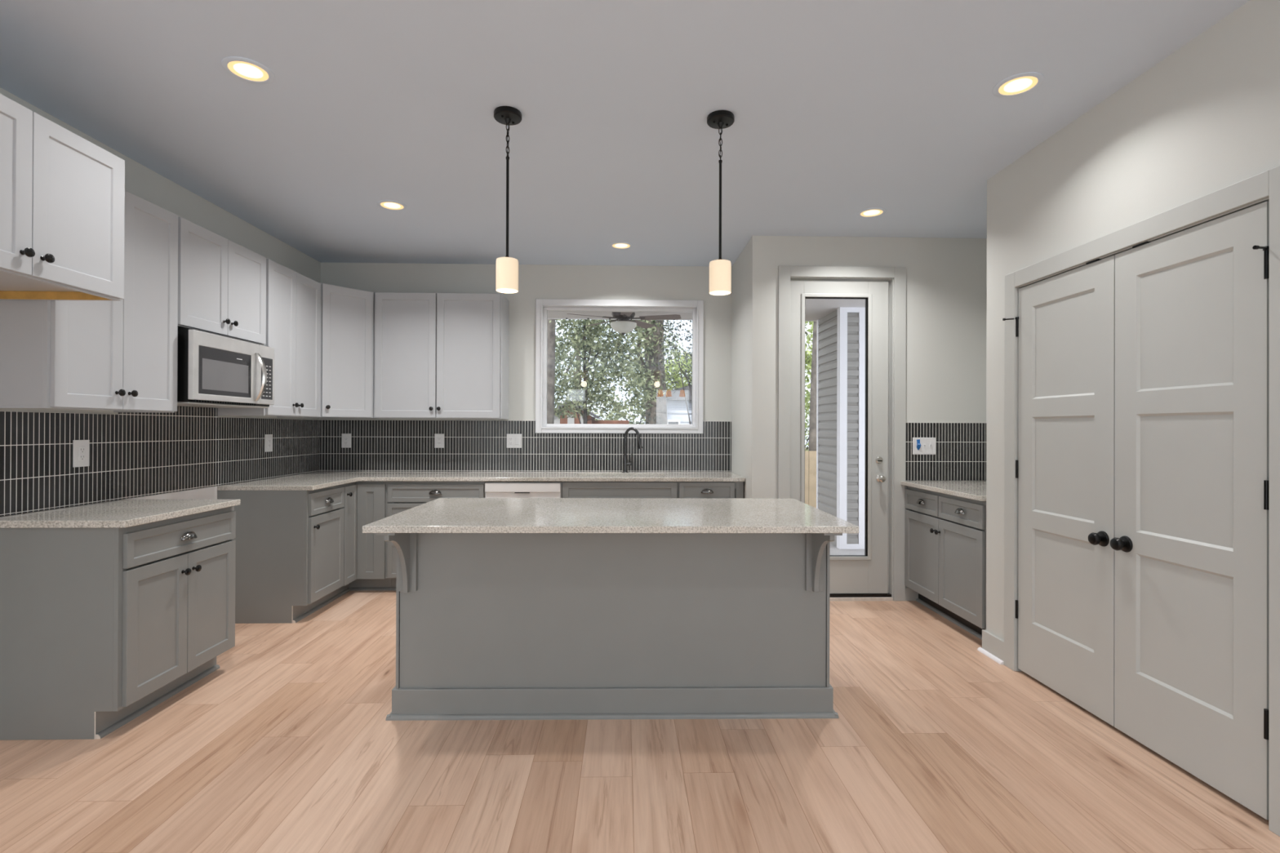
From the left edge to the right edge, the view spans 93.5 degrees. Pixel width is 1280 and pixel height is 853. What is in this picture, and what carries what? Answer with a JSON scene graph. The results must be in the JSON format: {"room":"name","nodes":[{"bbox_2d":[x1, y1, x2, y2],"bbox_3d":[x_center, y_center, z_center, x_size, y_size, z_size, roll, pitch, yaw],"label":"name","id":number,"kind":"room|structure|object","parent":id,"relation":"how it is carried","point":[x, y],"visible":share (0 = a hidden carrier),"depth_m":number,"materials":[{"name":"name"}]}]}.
{"room":"kitchen","nodes":[
{"label":"kitchen","id":0,"kind":"room"},
{"bbox_2d":[0,87,320,516],"bbox_3d":[-2.765,-0.088,0.365,0.150,2.748,9.876,0,0,-2],"label":"wall","id":1,"kind":"structure","parent":0,"point":[141,181],"depth_m":3.77,"materials":[{"name":"beige paint"}]},
{"bbox_2d":[0,93,124,301],"bbox_3d":[-2.404,-0.811,2.089,0.658,0.583,0.770,0,0,-2],"label":"upper cabinet","id":2,"kind":"object","parent":1,"relation":"attached to","point":[62,194],"visible":1,"depth_m":2.21,"materials":[{"name":"white paint"}]},
{"bbox_2d":[0,190,177,412],"bbox_3d":[-2.575,-0.598,2.828,0.358,1.046,0.705,0,0,-2],"label":"upper cabinet","id":3,"kind":"object","parent":1,"relation":"attached to","point":[121,356],"visible":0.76,"depth_m":2.78,"materials":[{"name":"white paint"}]},
{"bbox_2d":[0,405,319,516],"bbox_3d":[-2.772,0.117,3.565,0.008,0.543,3.476,0,0,-2],"label":"tile backsplash","id":4,"kind":"structure","parent":1,"relation":"attached to","point":[132,455],"depth_m":3.31,"materials":[{"name":"grey tile"}]},
{"bbox_2d":[72,440,89,466],"bbox_3d":[-2.748,0.132,2.962,0.009,0.132,0.086,0,0,-2],"label":"outlet","id":5,"kind":"object","parent":4,"relation":"attached to","point":[81,448],"visible":1,"depth_m":2.96,"materials":[{"name":"white plastic"}]},
{"bbox_2d":[79,446,85,460],"bbox_3d":[-2.745,0.132,2.962,0.004,0.068,0.034,0,0,-2],"label":"receptacle","id":6,"kind":"object","parent":5,"relation":"attached to","point":[82,449],"depth_m":2.96,"materials":[{"name":"white plastic"}]},
{"bbox_2d":[265,434,272,452],"bbox_3d":[-2.789,0.124,4.525,0.009,0.130,0.090,0,0,-2],"label":"outlet","id":7,"kind":"object","parent":4,"relation":"attached to","point":[268,437],"visible":1,"depth_m":4.52,"materials":[{"name":"white plastic"}]},
{"bbox_2d":[267,438,271,447],"bbox_3d":[-2.787,0.124,4.525,0.004,0.068,0.034,0,0,-2],"label":"receptacle","id":8,"kind":"object","parent":7,"relation":"attached to","point":[268,439],"depth_m":4.52,"materials":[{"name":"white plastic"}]},
{"bbox_2d":[124,486,217,499],"bbox_3d":[-2.776,0.834,3.591,0.006,0.884,0.737,0,0,-2],"label":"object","id":9,"kind":"object","parent":1,"relation":"attached to","point":[207,493],"visible":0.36,"depth_m":3.71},
{"bbox_2d":[177,216,266,345],"bbox_3d":[-2.594,-0.827,3.573,0.358,0.583,0.783,0,0,-2],"label":"upper cabinet","id":10,"kind":"object","parent":1,"relation":"attached to","point":[222,282],"visible":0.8,"depth_m":3.51,"materials":[{"name":"white paint"}]},
{"bbox_2d":[177,328,274,408],"bbox_3d":[-2.547,-0.323,3.567,0.447,0.402,0.742,0,0,-2],"label":"microwave","id":11,"kind":"object","parent":10,"relation":"attached to","point":[214,371],"visible":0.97,"depth_m":3.45,"materials":[{"name":"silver metal"}]},
{"bbox_2d":[262,365,271,396],"bbox_3d":[-2.391,-0.291,3.856,0.002,0.197,0.086,0,0,-2],"label":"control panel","id":12,"kind":"object","parent":11,"relation":"attached to","point":[267,393],"depth_m":3.87,"materials":[{"name":"black plastic"}]},
{"bbox_2d":[217,257,320,417],"bbox_3d":[-2.615,-0.594,4.320,0.358,1.046,0.700,0,0,-2],"label":"upper cabinet","id":13,"kind":"object","parent":1,"relation":"attached to","point":[293,299],"visible":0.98,"depth_m":4.27,"materials":[{"name":"white paint"}]},
{"bbox_2d":[296,282,377,418],"bbox_3d":[-2.514,-0.596,4.994,0.594,1.048,0.636,0,0,-2],"label":"upper cabinet","id":14,"kind":"object","parent":1,"relation":"attached to","point":[347,314],"visible":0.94,"depth_m":4.83,"materials":[{"name":"white paint"}]},
{"bbox_2d":[320,262,731,471],"bbox_3d":[-1.004,-0.067,5.426,3.942,2.748,0.150,0,0,-2],"label":"wall","id":15,"kind":"structure","parent":0,"point":[535,281],"depth_m":5.36,"materials":[{"name":"beige paint"}]},
{"bbox_2d":[373,292,509,419],"bbox_3d":[-1.690,-0.592,5.155,1.060,1.050,0.358,0,0,-2],"label":"upper cabinet","id":16,"kind":"object","parent":15,"relation":"attached to","point":[437,355],"visible":1,"depth_m":5.01,"materials":[{"name":"white paint"}]},
{"bbox_2d":[320,419,731,471],"bbox_3d":[-0.998,0.174,5.347,3.634,0.452,0.008,0,0,-2],"label":"tile backsplash","id":17,"kind":"structure","parent":15,"relation":"attached to","point":[469,446],"depth_m":5.34,"materials":[{"name":"grey tile"}]},
{"bbox_2d":[341,433,351,447],"bbox_3d":[-2.584,0.124,5.296,0.082,0.124,0.009,0,0,-2],"label":"outlet","id":18,"kind":"object","parent":17,"relation":"attached to","point":[346,437],"visible":1,"depth_m":5.29,"materials":[{"name":"white plastic"}]},
{"bbox_2d":[344,436,348,444],"bbox_3d":[-2.584,0.124,5.294,0.034,0.068,0.004,0,0,-2],"label":"receptacle","id":19,"kind":"object","parent":18,"relation":"attached to","point":[346,438],"depth_m":5.29,"materials":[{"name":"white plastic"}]},
{"bbox_2d":[434,433,444,448],"bbox_3d":[-1.772,0.126,5.318,0.084,0.124,0.009,0,0,-2],"label":"outlet","id":20,"kind":"object","parent":17,"relation":"attached to","point":[438,437],"visible":1,"depth_m":5.32,"materials":[{"name":"white plastic"}]},
{"bbox_2d":[437,436,441,444],"bbox_3d":[-1.772,0.126,5.316,0.034,0.068,0.004,0,0,-2],"label":"receptacle","id":21,"kind":"object","parent":20,"relation":"attached to","point":[439,438],"depth_m":5.31,"materials":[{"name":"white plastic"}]},
{"bbox_2d":[506,434,521,448],"bbox_3d":[-1.116,0.128,5.335,0.132,0.124,0.009,0,0,-2],"label":"outlet","id":22,"kind":"object","parent":17,"relation":"attached to","point":[513,441],"visible":1,"depth_m":5.33,"materials":[{"name":"white plastic"}]},
{"bbox_2d":[508,436,512,444],"bbox_3d":[-1.145,0.128,5.332,0.034,0.068,0.004,0,0,-2],"label":"receptacle","id":23,"kind":"object","parent":22,"relation":"attached to","point":[510,438],"depth_m":5.33,"materials":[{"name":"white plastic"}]},
{"bbox_2d":[515,436,519,444],"bbox_3d":[-1.087,0.128,5.334,0.034,0.068,0.004,0,0,-2],"label":"rocker switch","id":24,"kind":"object","parent":22,"relation":"attached to","point":[517,438],"depth_m":5.33,"materials":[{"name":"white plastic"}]},
{"bbox_2d":[535,298,703,433],"bbox_3d":[-0.181,-0.534,5.419,1.494,1.191,0.132,0,0,-2],"label":"window","id":25,"kind":"structure","parent":15,"relation":"in","point":[543,306],"depth_m":5.37,"materials":[{"name":"white plastic"}]},
{"bbox_2d":[0,0,1249,266],"bbox_3d":[0.029,-1.512,0.443,5.730,0.120,10.176,0,0,-2],"label":"ceiling","id":26,"kind":"structure","parent":0,"point":[841,108],"depth_m":2.71,"materials":[{"name":"paint"}]},
{"bbox_2d":[221,56,275,84],"bbox_3d":[-1.596,-1.449,2.453,0.184,0.006,0.184,0,0,-2],"label":"recessed light","id":27,"kind":"object","parent":26,"relation":"in","point":[246,69],"visible":1,"depth_m":2.44,"materials":[{"name":"paint"}]},
{"bbox_2d":[377,200,407,210],"bbox_3d":[-1.620,-1.444,3.934,0.184,0.006,0.184,0,0,-2],"label":"recessed light","id":28,"kind":"object","parent":26,"relation":"in","point":[391,205],"visible":1,"depth_m":3.93,"materials":[{"name":"paint"}]},
{"bbox_2d":[493,106,521,293],"bbox_3d":[-0.612,-1.036,2.778,0.128,0.822,0.128,0,0,-37],"label":"pendant light","id":29,"kind":"object","parent":26,"relation":"hanging from","point":[507,267],"visible":1,"depth_m":2.75,"materials":[{"name":"black metal"}]},
{"bbox_2d":[609,241,632,248],"bbox_3d":[-0.149,-1.437,4.781,0.184,0.006,0.184,0,0,-2],"label":"recessed light","id":30,"kind":"object","parent":26,"relation":"in","point":[617,245],"visible":1,"depth_m":4.77,"materials":[{"name":"paint"}]},
{"bbox_2d":[706,110,734,295],"bbox_3d":[0.375,-1.033,2.806,0.128,0.822,0.128,0,0,-2],"label":"pendant light","id":31,"kind":"object","parent":26,"relation":"hanging from","point":[720,269],"visible":1,"depth_m":2.77,"materials":[{"name":"black metal"}]},
{"bbox_2d":[857,207,886,217],"bbox_3d":[1.553,-1.433,4.037,0.184,0.006,0.184,0,0,-2],"label":"recessed light","id":32,"kind":"object","parent":26,"relation":"in","point":[873,211],"visible":1,"depth_m":4.03,"materials":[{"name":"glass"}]},
{"bbox_2d":[992,71,1044,97],"bbox_3d":[1.593,-1.438,2.538,0.184,0.006,0.184,0,0,-2],"label":"recessed light","id":33,"kind":"object","parent":26,"relation":"in","point":[1019,84],"visible":1,"depth_m":2.53,"materials":[{"name":"paint"}]},
{"bbox_2d":[0,590,1279,852],"bbox_3d":[0.019,1.346,0.435,5.730,0.100,10.176,0,0,-2],"label":"floor","id":34,"kind":"structure","parent":0,"point":[935,744],"depth_m":2.26,"materials":[{"name":"brown wood"}]},
{"bbox_2d":[0,506,235,740],"bbox_3d":[-2.440,0.856,2.858,0.640,0.877,0.742,0,0,-2],"label":"base cabinet","id":35,"kind":"object","parent":34,"relation":"on","point":[100,628],"visible":0.95,"depth_m":2.49,"materials":[{"name":"grey paint"}]},
{"bbox_2d":[0,499,240,528],"bbox_3d":[-2.440,0.403,2.844,0.620,0.030,0.747,0,0,-2],"label":"countertop","id":36,"kind":"structure","parent":35,"relation":"on","point":[119,513],"depth_m":2.69,"materials":[{"name":"stone"}]},
{"bbox_2d":[217,484,344,623],"bbox_3d":[-2.476,0.860,4.217,0.640,0.877,0.496,0,0,-2],"label":"base cabinet","id":37,"kind":"object","parent":34,"relation":"on","point":[289,554],"visible":0.96,"depth_m":3.97,"materials":[{"name":"grey paint"}]},
{"bbox_2d":[328,480,391,601],"bbox_3d":[-2.398,0.862,4.889,0.832,0.877,0.845,0,0,-2],"label":"base cabinet","id":38,"kind":"object","parent":34,"relation":"on","point":[366,502],"visible":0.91,"depth_m":4.68,"materials":[{"name":"grey paint"}]},
{"bbox_2d":[217,471,745,490],"bbox_3d":[-0.983,0.413,4.674,3.630,0.030,1.336,0,0,-2],"label":"countertop","id":39,"kind":"structure","parent":38,"relation":"on","point":[321,479],"depth_m":4.72,"materials":[{"name":"stone"}]},
{"bbox_2d":[622,426,642,472],"bbox_3d":[-0.064,0.204,5.256,0.195,0.397,0.056,0,0,23],"label":"faucet","id":40,"kind":"object","parent":39,"relation":"on","point":[625,464],"visible":1,"depth_m":5.26,"materials":[{"name":"black metal"}]},
{"bbox_2d":[386,481,486,590],"bbox_3d":[-1.606,0.866,5.002,0.757,0.877,0.660,0,0,-2],"label":"base cabinet","id":41,"kind":"object","parent":34,"relation":"on","point":[402,495],"visible":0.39,"depth_m":4.70,"materials":[{"name":"grey paint"}]},
{"bbox_2d":[484,481,561,497],"bbox_3d":[-0.927,0.874,5.010,0.597,0.865,0.606,0,0,-2],"label":"dishwasher","id":42,"kind":"object","parent":34,"relation":"on","point":[492,489],"visible":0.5,"depth_m":4.71,"materials":[{"name":"white metal"}]},
{"bbox_2d":[376,533,842,720],"bbox_3d":[-0.120,0.867,2.917,2.014,0.871,0.937,0,0,-1],"label":"kitchen island","id":43,"kind":"object","parent":34,"relation":"on","point":[490,626],"visible":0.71,"depth_m":2.71,"materials":[{"name":"grey paint"}]},
{"bbox_2d":[362,497,858,533],"bbox_3d":[-0.119,0.417,2.909,2.000,0.028,0.974,0,0,-1],"label":"island countertop","id":44,"kind":"structure","parent":43,"relation":"on","point":[440,515],"depth_m":2.65,"materials":[{"name":"stone"}]},
{"bbox_2d":[561,481,678,497],"bbox_3d":[-0.167,0.870,5.037,0.920,0.877,0.668,0,0,-2],"label":"base cabinet","id":45,"kind":"object","parent":34,"relation":"on","point":[569,489],"visible":0.14,"depth_m":4.74,"materials":[{"name":"grey paint"}]},
{"bbox_2d":[678,481,743,498],"bbox_3d":[0.554,0.873,5.056,0.520,0.877,0.668,0,0,-2],"label":"base cabinet","id":46,"kind":"object","parent":34,"relation":"on","point":[713,490],"visible":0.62,"depth_m":4.76,"materials":[{"name":"grey paint"}]},
{"bbox_2d":[904,486,986,639],"bbox_3d":[2.306,0.877,4.048,0.668,0.874,1.000,0,0,-2],"label":"base cabinet","id":47,"kind":"object","parent":34,"relation":"on","point":[945,541],"visible":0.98,"depth_m":3.95,"materials":[{"name":"grey paint"}]},
{"bbox_2d":[900,480,986,501],"bbox_3d":[2.310,0.424,4.042,0.664,0.030,1.024,0,0,-2],"label":"countertop","id":48,"kind":"structure","parent":47,"relation":"on","point":[973,490],"depth_m":4.08,"materials":[{"name":"stone"}]},
{"bbox_2d":[731,242,748,498],"bbox_3d":[0.903,-0.061,5.039,0.150,2.748,0.726,0,0,-2],"label":"wall","id":49,"kind":"structure","parent":0,"point":[740,269],"depth_m":5.00,"materials":[{"name":"beige paint"}]},
{"bbox_2d":[747,235,986,586],"bbox_3d":[1.809,-0.060,4.625,1.938,2.748,0.150,0,0,-2],"label":"wall","id":50,"kind":"structure","parent":0,"point":[946,277],"depth_m":4.56,"materials":[{"name":"beige paint"}]},
{"bbox_2d":[790,280,888,594],"bbox_3d":[1.509,0.091,4.554,0.756,2.392,0.107,0,0,-2],"label":"door","id":51,"kind":"structure","parent":50,"relation":"in","point":[868,573],"depth_m":4.57,"materials":[{"name":"paint"}]},
{"bbox_2d":[777,265,906,600],"bbox_3d":[1.519,0.054,4.608,0.967,2.519,0.168,0,0,-2],"label":"door frame","id":52,"kind":"structure","parent":50,"relation":"attached to","point":[895,277],"depth_m":4.53,"materials":[{"name":"paint"}]},
{"bbox_2d":[905,586,918,600],"bbox_3d":[2.049,1.265,4.545,0.102,0.100,0.014,0,0,-2],"label":"baseboard","id":53,"kind":"structure","parent":50,"relation":"attached to","point":[910,595],"depth_m":4.54,"materials":[{"name":"paint"}]},
{"bbox_2d":[905,422,986,480],"bbox_3d":[2.315,0.190,4.559,0.627,0.438,0.008,0,0,-2],"label":"tile backsplash","id":54,"kind":"structure","parent":50,"relation":"attached to","point":[960,455],"depth_m":4.55,"materials":[{"name":"grey tile"}]},
{"bbox_2d":[912,437,935,454],"bbox_3d":[2.147,0.147,4.540,0.175,0.128,0.021,0,0,-2],"label":"light switch","id":55,"kind":"object","parent":54,"relation":"attached to","point":[921,446],"visible":1,"depth_m":4.54,"materials":[{"name":"white plastic"}]},
{"bbox_2d":[986,238,986,378],"bbox_3d":[2.720,-0.058,3.989,0.150,2.748,1.170,0,0,-2],"label":"wall","id":56,"kind":"structure","parent":0,"point":[986,238],"depth_m":4.57,"materials":[{"name":"beige paint"}]},
{"bbox_2d":[986,0,1279,640],"bbox_3d":[2.443,-0.073,-0.460,0.640,2.748,7.950,0,0,-2],"label":"wall","id":57,"kind":"structure","parent":0,"point":[1203,120],"depth_m":2.52,"materials":[{"name":"beige paint"}]},
{"bbox_2d":[977,629,1004,664],"bbox_3d":[2.043,1.249,3.421,0.124,0.125,0.223,0,0,-2],"label":"baseboard","id":58,"kind":"structure","parent":57,"relation":"attached to","point":[993,646],"depth_m":3.41,"materials":[{"name":"paint"}]},
{"bbox_2d":[1002,255,1115,726],"bbox_3d":[2.016,0.277,2.922,0.105,2.030,0.660,0,0,-2],"label":"door","id":59,"kind":"structure","parent":57,"relation":"in","point":[1065,322],"depth_m":2.86,"materials":[{"name":"paint"}]},
{"bbox_2d":[1004,165,1279,836],"bbox_3d":[2.092,0.238,2.592,0.138,2.142,1.442,0,0,-2],"label":"door frame","id":60,"kind":"structure","parent":57,"relation":"attached to","point":[1263,187],"depth_m":2.18,"materials":[{"name":"paint"}]},
{"bbox_2d":[1110,201,1269,819],"bbox_3d":[2.033,0.275,2.265,0.105,2.030,0.644,0,0,-2],"label":"door","id":61,"kind":"structure","parent":57,"relation":"in","point":[1190,543],"depth_m":2.22,"materials":[{"name":"paint"}]},
{"label":"outside","id":62,"kind":"structure","parent":0,"visible":0},
{"bbox_3d":[-0.878,2.040,32.745,60.000,0.200,54.474,0,0,-2],"label":"ground","id":63,"kind":"structure","parent":62,"visible":0},
{"bbox_2d":[546,319,609,423],"bbox_3d":[-1.732,-1.879,10.861,3.183,7.508,1.782,0,0,-2],"label":"tree","id":64,"kind":"object","parent":63,"relation":"on","point":[551,322],"visible":0.05,"depth_m":10.46,"materials":[{"name":"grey plant"}]},
{"bbox_2d":[554,329,625,420],"bbox_3d":[-2.736,-1.293,27.113,4.238,6.423,2.158,0,0,-2],"label":"tree","id":65,"kind":"object","parent":63,"relation":"on","point":[580,353],"visible":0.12,"depth_m":26.99,"materials":[{"name":"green plant"}]},
{"bbox_2d":[554,400,629,424],"bbox_3d":[-1.335,0.608,16.069,2.070,2.560,2.200,0,0,-2],"label":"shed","id":66,"kind":"object","parent":63,"relation":"on","point":[568,420],"visible":0.2,"depth_m":15.16,"materials":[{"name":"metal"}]},
{"bbox_2d":[554,319,657,423],"bbox_3d":[-0.864,-0.524,11.592,2.457,4.802,1.413,0,0,-2],"label":"tree","id":67,"kind":"object","parent":63,"relation":"on","point":[597,332],"visible":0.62,"depth_m":11.39,"materials":[{"name":"green plant"}]},
{"bbox_2d":[604,320,675,424],"bbox_3d":[-0.041,-1.617,12.394,2.545,7.011,1.606,0,0,-2],"label":"tree","id":68,"kind":"object","parent":63,"relation":"on","point":[652,357],"visible":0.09,"depth_m":12.33,"materials":[{"name":"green plant"}]},
{"bbox_2d":[604,330,691,424],"bbox_3d":[0.630,-1.182,24.029,4.278,6.205,2.120,0,0,-2],"label":"tree","id":69,"kind":"object","parent":63,"relation":"on","point":[675,353],"visible":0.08,"depth_m":23.83,"materials":[{"name":"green plant"}]},
{"bbox_2d":[638,404,662,424],"bbox_3d":[0.044,0.729,11.667,0.961,2.301,0.537,0,0,22],"label":"shrub","id":70,"kind":"object","parent":63,"relation":"on","point":[647,413],"visible":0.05,"depth_m":11.60,"materials":[{"name":"green plant"}]},
{"bbox_2d":[644,385,691,424],"bbox_3d":[1.481,0.422,15.719,2.600,2.950,3.450,0,0,-2],"label":"house","id":71,"kind":"structure","parent":63,"relation":"on","point":[677,411],"depth_m":14.19,"materials":[{"name":"white"}]},
{"bbox_2d":[652,320,692,424],"bbox_3d":[1.100,-0.655,11.744,1.894,5.077,1.020,0,0,-2],"label":"tree","id":72,"kind":"object","parent":63,"relation":"on","point":[676,328],"visible":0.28,"depth_m":11.70,"materials":[{"name":"green plant"}]},
{"bbox_2d":[664,351,692,390],"bbox_3d":[2.272,-0.311,20.052,3.425,4.453,1.742,0,0,-2],"label":"tree","id":73,"kind":"object","parent":63,"relation":"on","point":[685,384],"visible":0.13,"depth_m":19.77,"materials":[{"name":"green plant"}]},
{"bbox_2d":[804,391,809,450],"bbox_3d":[3.096,0.592,11.288,0.945,2.595,0.835,0,0,-2],"label":"shrub","id":74,"kind":"object","parent":63,"relation":"on","point":[807,399],"visible":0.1,"depth_m":11.25,"materials":[{"name":"green plant"}]},
{"bbox_2d":[804,321,813,417],"bbox_3d":[3.748,-0.701,14.103,2.080,5.202,1.439,0,0,-2],"label":"tree","id":75,"kind":"object","parent":63,"relation":"on","point":[807,359],"visible":0.08,"depth_m":13.80,"materials":[{"name":"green plant"}]},
{"bbox_2d":[804,450,816,507],"bbox_3d":[3.197,1.131,9.413,2.300,1.505,0.055,0,0,-2],"label":"wooden fence","id":76,"kind":"object","parent":63,"relation":"on","point":[810,455],"visible":0.02,"depth_m":9.37,"materials":[{"name":"brown wood"}]},
{"bbox_2d":[808,321,817,505],"bbox_3d":[2.305,-1.616,10.614,1.769,7.002,1.232,0,0,6],"label":"tree","id":77,"kind":"object","parent":63,"relation":"on","point":[812,420],"visible":0.02,"depth_m":9.98,"materials":[{"name":"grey plant"}]},
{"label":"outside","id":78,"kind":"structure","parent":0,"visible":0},
{"bbox_2d":[830,543,864,555],"bbox_3d":[0.577,1.498,6.313,9.500,0.135,3.300,0,0,-2],"label":"floor","id":79,"kind":"structure","parent":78,"point":[834,550],"depth_m":6.93,"materials":[{"name":"concrete"}]},
{"bbox_2d":[816,306,865,549],"bbox_3d":[2.487,0.020,7.492,0.310,2.840,0.854,0,0,-2],"label":"siding wall","id":80,"kind":"structure","parent":79,"relation":"on","point":[841,334],"depth_m":7.08,"materials":[{"name":"grey plastic"}]},
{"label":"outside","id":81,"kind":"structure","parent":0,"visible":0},
{"bbox_2d":[547,298,865,319],"bbox_3d":[0.588,-1.447,6.277,9.500,0.075,3.210,0,0,-2],"label":"ceiling","id":82,"kind":"structure","parent":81,"point":[815,308],"depth_m":7.43,"materials":[{"name":"paint"}]},
{"bbox_2d":[566,311,681,335],"bbox_3d":[-0.172,-1.221,6.767,1.264,0.380,1.235,0,0,-2],"label":"ceiling fan","id":83,"kind":"object","parent":82,"relation":"hanging from","point":[623,325],"visible":0.84,"depth_m":6.73,"materials":[{"name":"brown metal"}]},
{"bbox_2d":[547,318,817,321],"bbox_3d":[0.545,-1.511,7.904,9.500,0.238,0.075,0,0,-2],"label":"beam","id":84,"kind":"structure","parent":82,"relation":"attached to","point":[548,318],"depth_m":7.86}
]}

